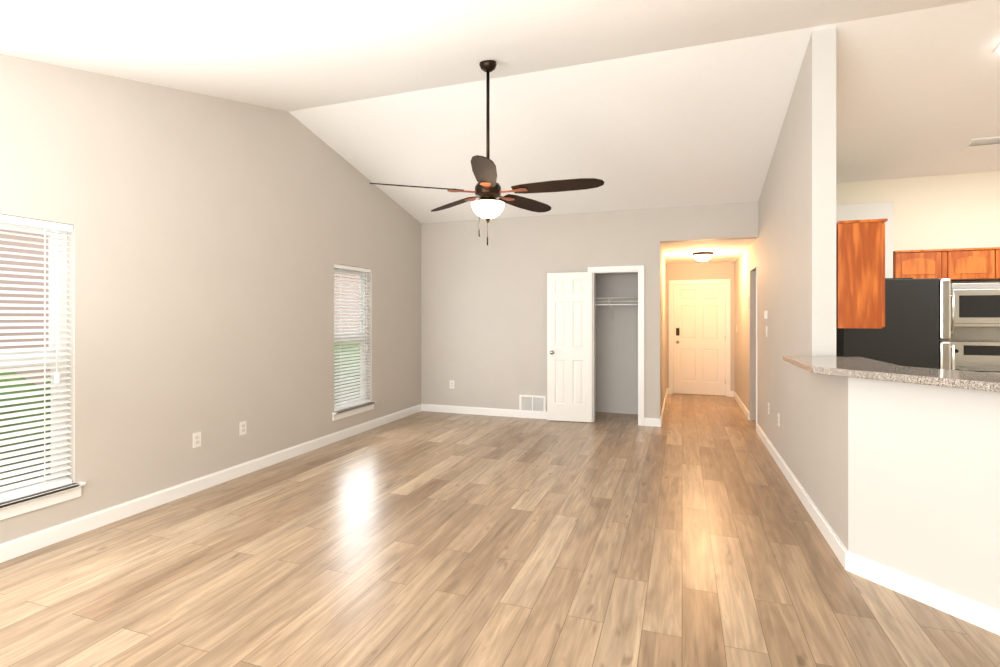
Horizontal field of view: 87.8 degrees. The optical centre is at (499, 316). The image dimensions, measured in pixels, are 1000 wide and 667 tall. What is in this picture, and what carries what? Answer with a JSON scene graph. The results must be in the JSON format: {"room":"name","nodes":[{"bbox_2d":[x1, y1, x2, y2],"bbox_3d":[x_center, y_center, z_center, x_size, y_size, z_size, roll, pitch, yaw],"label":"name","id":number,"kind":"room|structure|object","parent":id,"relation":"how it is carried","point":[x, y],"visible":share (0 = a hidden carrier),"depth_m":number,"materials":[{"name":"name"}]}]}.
{"room":"living room","nodes":[
{"label":"living room","id":0,"kind":"room"},
{"bbox_2d":[0,54,420,543],"bbox_3d":[-2.758,-0.320,3.636,0.150,3.480,9.340,0,0,19],"label":"wall","id":1,"kind":"structure","parent":0,"point":[213,240],"depth_m":4.19,"materials":[{"name":"beige paint"}]},
{"bbox_2d":[0,214,85,519],"bbox_3d":[-2.963,0.287,2.977,0.190,1.775,0.980,0,0,19],"label":"window","id":2,"kind":"structure","parent":1,"relation":"in","point":[56,485],"depth_m":3.23,"materials":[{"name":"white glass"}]},
{"bbox_2d":[193,432,200,447],"bbox_3d":[-2.465,1.000,4.233,0.008,0.118,0.075,0,0,19],"label":"electrical outlet plate","id":3,"kind":"object","parent":1,"relation":"attached to","point":[197,439],"depth_m":4.23,"materials":[{"name":"white plastic"}]},
{"bbox_2d":[0,404,423,562],"bbox_3d":[-2.680,1.367,3.609,0.016,0.105,9.040,0,0,19],"label":"baseboard","id":4,"kind":"structure","parent":1,"relation":"attached to","point":[11,549],"depth_m":3.97,"materials":[{"name":"white wood"}]},
{"bbox_2d":[240,421,245,434],"bbox_3d":[-2.310,1.000,4.677,0.008,0.118,0.075,0,0,19],"label":"electrical outlet plate","id":5,"kind":"object","parent":1,"relation":"attached to","point":[242,424],"depth_m":4.68,"materials":[{"name":"white plastic"}]},
{"bbox_2d":[332,264,375,420],"bbox_3d":[-1.806,0.282,6.280,0.190,1.785,0.840,0,0,19],"label":"window","id":6,"kind":"structure","parent":1,"relation":"in","point":[353,406],"depth_m":6.30,"materials":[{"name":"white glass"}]},
{"bbox_2d":[0,393,999,666],"bbox_3d":[1.766,1.480,3.726,8.930,0.120,12.800,0,0,19],"label":"floor","id":7,"kind":"structure","parent":0,"point":[686,533],"depth_m":2.94,"materials":[{"name":"brown wood"}]},
{"bbox_2d":[836,278,954,369],"bbox_3d":[3.611,0.537,4.934,0.836,1.765,0.910,0,0,19],"label":"fridge","id":8,"kind":"object","parent":7,"relation":"on","point":[915,330],"visible":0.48,"depth_m":4.48,"materials":[{"name":"black metal"}]},
{"bbox_2d":[949,341,999,372],"bbox_3d":[4.817,0.835,5.036,0.753,1.170,0.690,0,0,19],"label":"range","id":9,"kind":"object","parent":7,"relation":"on","point":[979,356],"visible":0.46,"depth_m":5.29,"materials":[{"name":"silver metal"}]},
{"bbox_2d":[0,0,999,223],"bbox_3d":[1.243,-1.431,2.235,8.630,1.659,9.340,0,0,19],"label":"ceiling","id":10,"kind":"structure","parent":0,"point":[639,104],"depth_m":4.20,"materials":[{"name":"white paint"}]},
{"bbox_2d":[369,60,603,244],"bbox_3d":[-0.019,-1.245,3.950,1.605,1.420,1.674,0,0,19],"label":"ceiling fan","id":11,"kind":"object","parent":10,"relation":"hanging from","point":[487,205],"visible":0.98,"depth_m":3.88,"materials":[{"name":"brown wood"}]},
{"bbox_2d":[961,137,999,150],"bbox_3d":[4.583,-1.623,4.859,0.360,0.058,0.198,0,0,19],"label":"ceiling vent","id":12,"kind":"object","parent":10,"relation":"in","point":[984,143],"visible":0.98,"depth_m":4.86,"materials":[{"name":"white metal"}]},
{"bbox_2d":[994,44,999,51],"bbox_3d":[4.167,-1.925,3.487,1.280,0.104,0.179,0,0,19],"label":"ceiling light","id":13,"kind":"object","parent":10,"relation":"attached to","point":[997,49],"depth_m":3.75,"materials":[{"name":"white"}]},
{"bbox_2d":[421,201,757,418],"bbox_3d":[1.007,0.003,7.186,4.610,2.834,0.150,0,0,19],"label":"wall","id":14,"kind":"structure","parent":0,"point":[483,324],"depth_m":7.37,"materials":[{"name":"beige paint"}]},
{"bbox_2d":[450,380,453,388],"bbox_3d":[-0.713,1.000,7.705,0.075,0.118,0.008,0,0,19],"label":"electrical outlet plate","id":15,"kind":"object","parent":14,"relation":"attached to","point":[451,382],"depth_m":7.70,"materials":[{"name":"white plastic"}]},
{"bbox_2d":[424,404,546,418],"bbox_3d":[0.010,1.367,7.447,2.495,0.105,0.016,0,0,19],"label":"baseboard","id":16,"kind":"structure","parent":14,"relation":"attached to","point":[427,407],"depth_m":7.51,"materials":[{"name":"white wood"}]},
{"bbox_2d":[519,395,545,412],"bbox_3d":[0.456,1.242,7.293,0.380,0.285,0.012,0,0,19],"label":"air vent","id":17,"kind":"object","parent":14,"relation":"in","point":[532,403],"visible":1,"depth_m":7.29,"materials":[{"name":"white metal"}]},
{"bbox_2d":[547,272,591,421],"bbox_3d":[0.933,0.405,7.030,0.605,2.015,0.149,0,0,19],"label":"closet door","id":18,"kind":"structure","parent":14,"relation":"in","point":[569,346],"depth_m":7.04,"materials":[{"name":"white wood"}]},
{"bbox_2d":[588,265,643,425],"bbox_3d":[1.561,0.372,6.984,0.740,2.095,0.166,0,0,19],"label":"trim","id":19,"kind":"structure","parent":14,"relation":"attached to","point":[616,269],"depth_m":6.82,"materials":[{"name":"white wood"}]},
{"bbox_2d":[756,266,756,423],"bbox_3d":[3.183,0.395,6.451,0.016,2.050,0.001,0,0,19],"label":"trim","id":20,"kind":"structure","parent":14,"relation":"attached to","point":[756,344],"depth_m":6.45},
{"bbox_2d":[596,273,637,413],"bbox_3d":[1.468,0.220,7.506,1.410,2.400,0.760,0,0,19],"label":"wall","id":21,"kind":"structure","parent":0,"point":[617,363],"depth_m":7.69,"materials":[{"name":"grey paint"}]},
{"bbox_2d":[596,297,637,317],"bbox_3d":[1.509,-0.111,7.440,1.280,0.307,0.619,0,0,19],"label":"shelf","id":22,"kind":"object","parent":21,"relation":"attached to","point":[617,301],"visible":0.44,"depth_m":7.13,"materials":[{"name":"white metal"}]},
{"bbox_2d":[660,243,666,415],"bbox_3d":[2.571,0.220,8.339,0.120,2.400,3.060,0,0,19],"label":"wall","id":23,"kind":"structure","parent":0,"point":[663,326],"depth_m":8.00,"materials":[{"name":"beige paint"}]},
{"bbox_2d":[660,389,667,426],"bbox_3d":[2.584,1.367,8.167,0.020,0.105,3.076,0,0,19],"label":"baseboard","id":24,"kind":"structure","parent":23,"relation":"attached to","point":[663,408],"depth_m":7.56,"materials":[{"name":"white wood"}]},
{"bbox_2d":[667,262,734,396],"bbox_3d":[3.651,0.220,9.502,1.150,2.400,0.150,0,0,19],"label":"wall","id":25,"kind":"structure","parent":0,"point":[704,271],"depth_m":9.37,"materials":[{"name":"beige paint"}]},
{"bbox_2d":[673,284,724,395],"bbox_3d":[3.626,0.407,9.470,0.888,2.010,0.108,0,0,19],"label":"front door","id":26,"kind":"structure","parent":25,"relation":"in","point":[698,338],"depth_m":9.48,"materials":[{"name":"white wood"}]},
{"bbox_2d":[669,279,729,396],"bbox_3d":[3.634,0.372,9.500,1.044,2.095,0.166,0,0,19],"label":"trim","id":27,"kind":"structure","parent":25,"relation":"attached to","point":[726,282],"depth_m":9.34,"materials":[{"name":"white wood"}]},
{"bbox_2d":[661,239,755,263],"bbox_3d":[3.165,-1.055,8.131,4.200,0.150,3.060,0,0,19],"label":"ceiling","id":28,"kind":"structure","parent":0,"point":[721,250],"depth_m":7.55,"materials":[{"name":"white paint"}]},
{"bbox_2d":[692,252,713,262],"bbox_3d":[3.109,-0.905,7.970,0.310,0.150,0.310,0,0,19],"label":"hall light","id":29,"kind":"object","parent":28,"relation":"attached to","point":[702,256],"visible":1,"depth_m":7.87,"materials":[{"name":"white glass"}]},
{"bbox_2d":[735,27,835,498],"bbox_3d":[3.299,-0.315,6.532,0.150,3.471,5.990,0,0,19],"label":"wall","id":30,"kind":"structure","parent":0,"point":[796,269],"depth_m":4.28,"materials":[{"name":"beige paint"}]},
{"bbox_2d":[732,391,749,419],"bbox_3d":[3.796,1.367,8.207,0.020,0.105,2.200,0,0,19],"label":"baseboard","id":31,"kind":"structure","parent":30,"relation":"attached to","point":[742,406],"depth_m":8.01,"materials":[{"name":"white wood"}]},
{"bbox_2d":[764,311,767,318],"bbox_3d":[2.922,-0.025,5.715,0.022,0.090,0.120,0,0,19],"label":"light switch","id":32,"kind":"object","parent":30,"relation":"attached to","point":[765,314],"depth_m":5.66,"materials":[{"name":"white plastic"}]},
{"bbox_2d":[836,218,887,328],"bbox_3d":[2.679,-0.299,4.054,0.293,0.758,0.917,0,0,19],"label":"upper cabinet","id":33,"kind":"object","parent":30,"relation":"attached to","point":[860,273],"visible":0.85,"depth_m":3.64,"materials":[{"name":"brown wood"}]},
{"bbox_2d":[836,202,892,277],"bbox_3d":[3.607,0.120,5.656,1.010,2.600,0.340,0,0,19],"label":"wall","id":34,"kind":"structure","parent":0,"point":[882,210],"depth_m":5.37,"materials":[{"name":"beige paint"}]},
{"bbox_2d":[812,373,999,610],"bbox_3d":[2.558,0.870,2.450,1.450,1.100,2.204,0,0,19],"label":"wall","id":35,"kind":"structure","parent":0,"point":[905,478],"depth_m":2.63,"materials":[{"name":"beige paint"}]},
{"bbox_2d":[756,423,999,635],"bbox_3d":[2.975,1.367,3.824,1.360,0.105,5.094,0,0,19],"label":"baseboard","id":36,"kind":"structure","parent":35,"relation":"attached to","point":[983,616],"depth_m":2.70,"materials":[{"name":"white wood"}]},
{"bbox_2d":[783,355,999,391],"bbox_3d":[2.495,0.297,2.395,1.746,0.040,2.326,0,0,19],"label":"countertop","id":37,"kind":"structure","parent":35,"relation":"on","point":[859,367],"depth_m":2.65,"materials":[{"name":"grey stone"}]},
{"bbox_2d":[836,171,999,341],"bbox_3d":[4.896,-0.036,5.464,3.570,2.912,0.150,0,0,19],"label":"wall","id":38,"kind":"structure","parent":0,"point":[954,211],"depth_m":5.47,"materials":[{"name":"beige paint"}]},
{"bbox_2d":[893,249,948,278],"bbox_3d":[4.311,-0.525,5.412,0.440,0.310,0.318,0,0,19],"label":"upper cabinet","id":39,"kind":"object","parent":38,"relation":"attached to","point":[931,263],"depth_m":5.26,"materials":[{"name":"brown wood"}]},
{"bbox_2d":[949,247,996,281],"bbox_3d":[4.681,-0.525,5.283,0.420,0.310,0.318,0,0,19],"label":"upper cabinet","id":40,"kind":"object","parent":38,"relation":"attached to","point":[968,264],"depth_m":5.13,"materials":[{"name":"brown wood"}]},
{"bbox_2d":[951,283,999,326],"bbox_3d":[4.856,-0.117,5.150,0.753,0.425,0.449,0,0,19],"label":"over-the-range microwave","id":41,"kind":"object","parent":40,"relation":"attached to","point":[977,304],"visible":0.6,"depth_m":5.04,"materials":[{"name":"silver metal"}]},
{"bbox_2d":[993,247,999,280],"bbox_3d":[5.059,-0.525,5.151,0.380,0.310,0.318,0,0,19],"label":"upper cabinet","id":42,"kind":"object","parent":38,"relation":"attached to","point":[998,248],"depth_m":5.06,"materials":[{"name":"brown wood"}]},
{"label":"outside","id":43,"kind":"structure","parent":0,"visible":0},
{"bbox_3d":[-14.340,1.920,10.320,26.110,0.200,50.000,0,0,19],"label":"lawn","id":44,"kind":"structure","parent":43,"visible":0},
{"bbox_2d":[0,230,359,384],"bbox_3d":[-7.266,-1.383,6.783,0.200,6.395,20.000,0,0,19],"label":"brick house","id":45,"kind":"structure","parent":44,"relation":"on","point":[21,244],"depth_m":7.61,"materials":[{"name":"brown brick"}]},
{"bbox_2d":[0,342,359,486],"bbox_3d":[-4.640,1.160,6.737,2.115,1.320,15.077,0,0,19],"label":"bush","id":46,"kind":"object","parent":44,"relation":"on","point":[20,391],"depth_m":5.38,"materials":[{"name":"green plant"}]}
]}

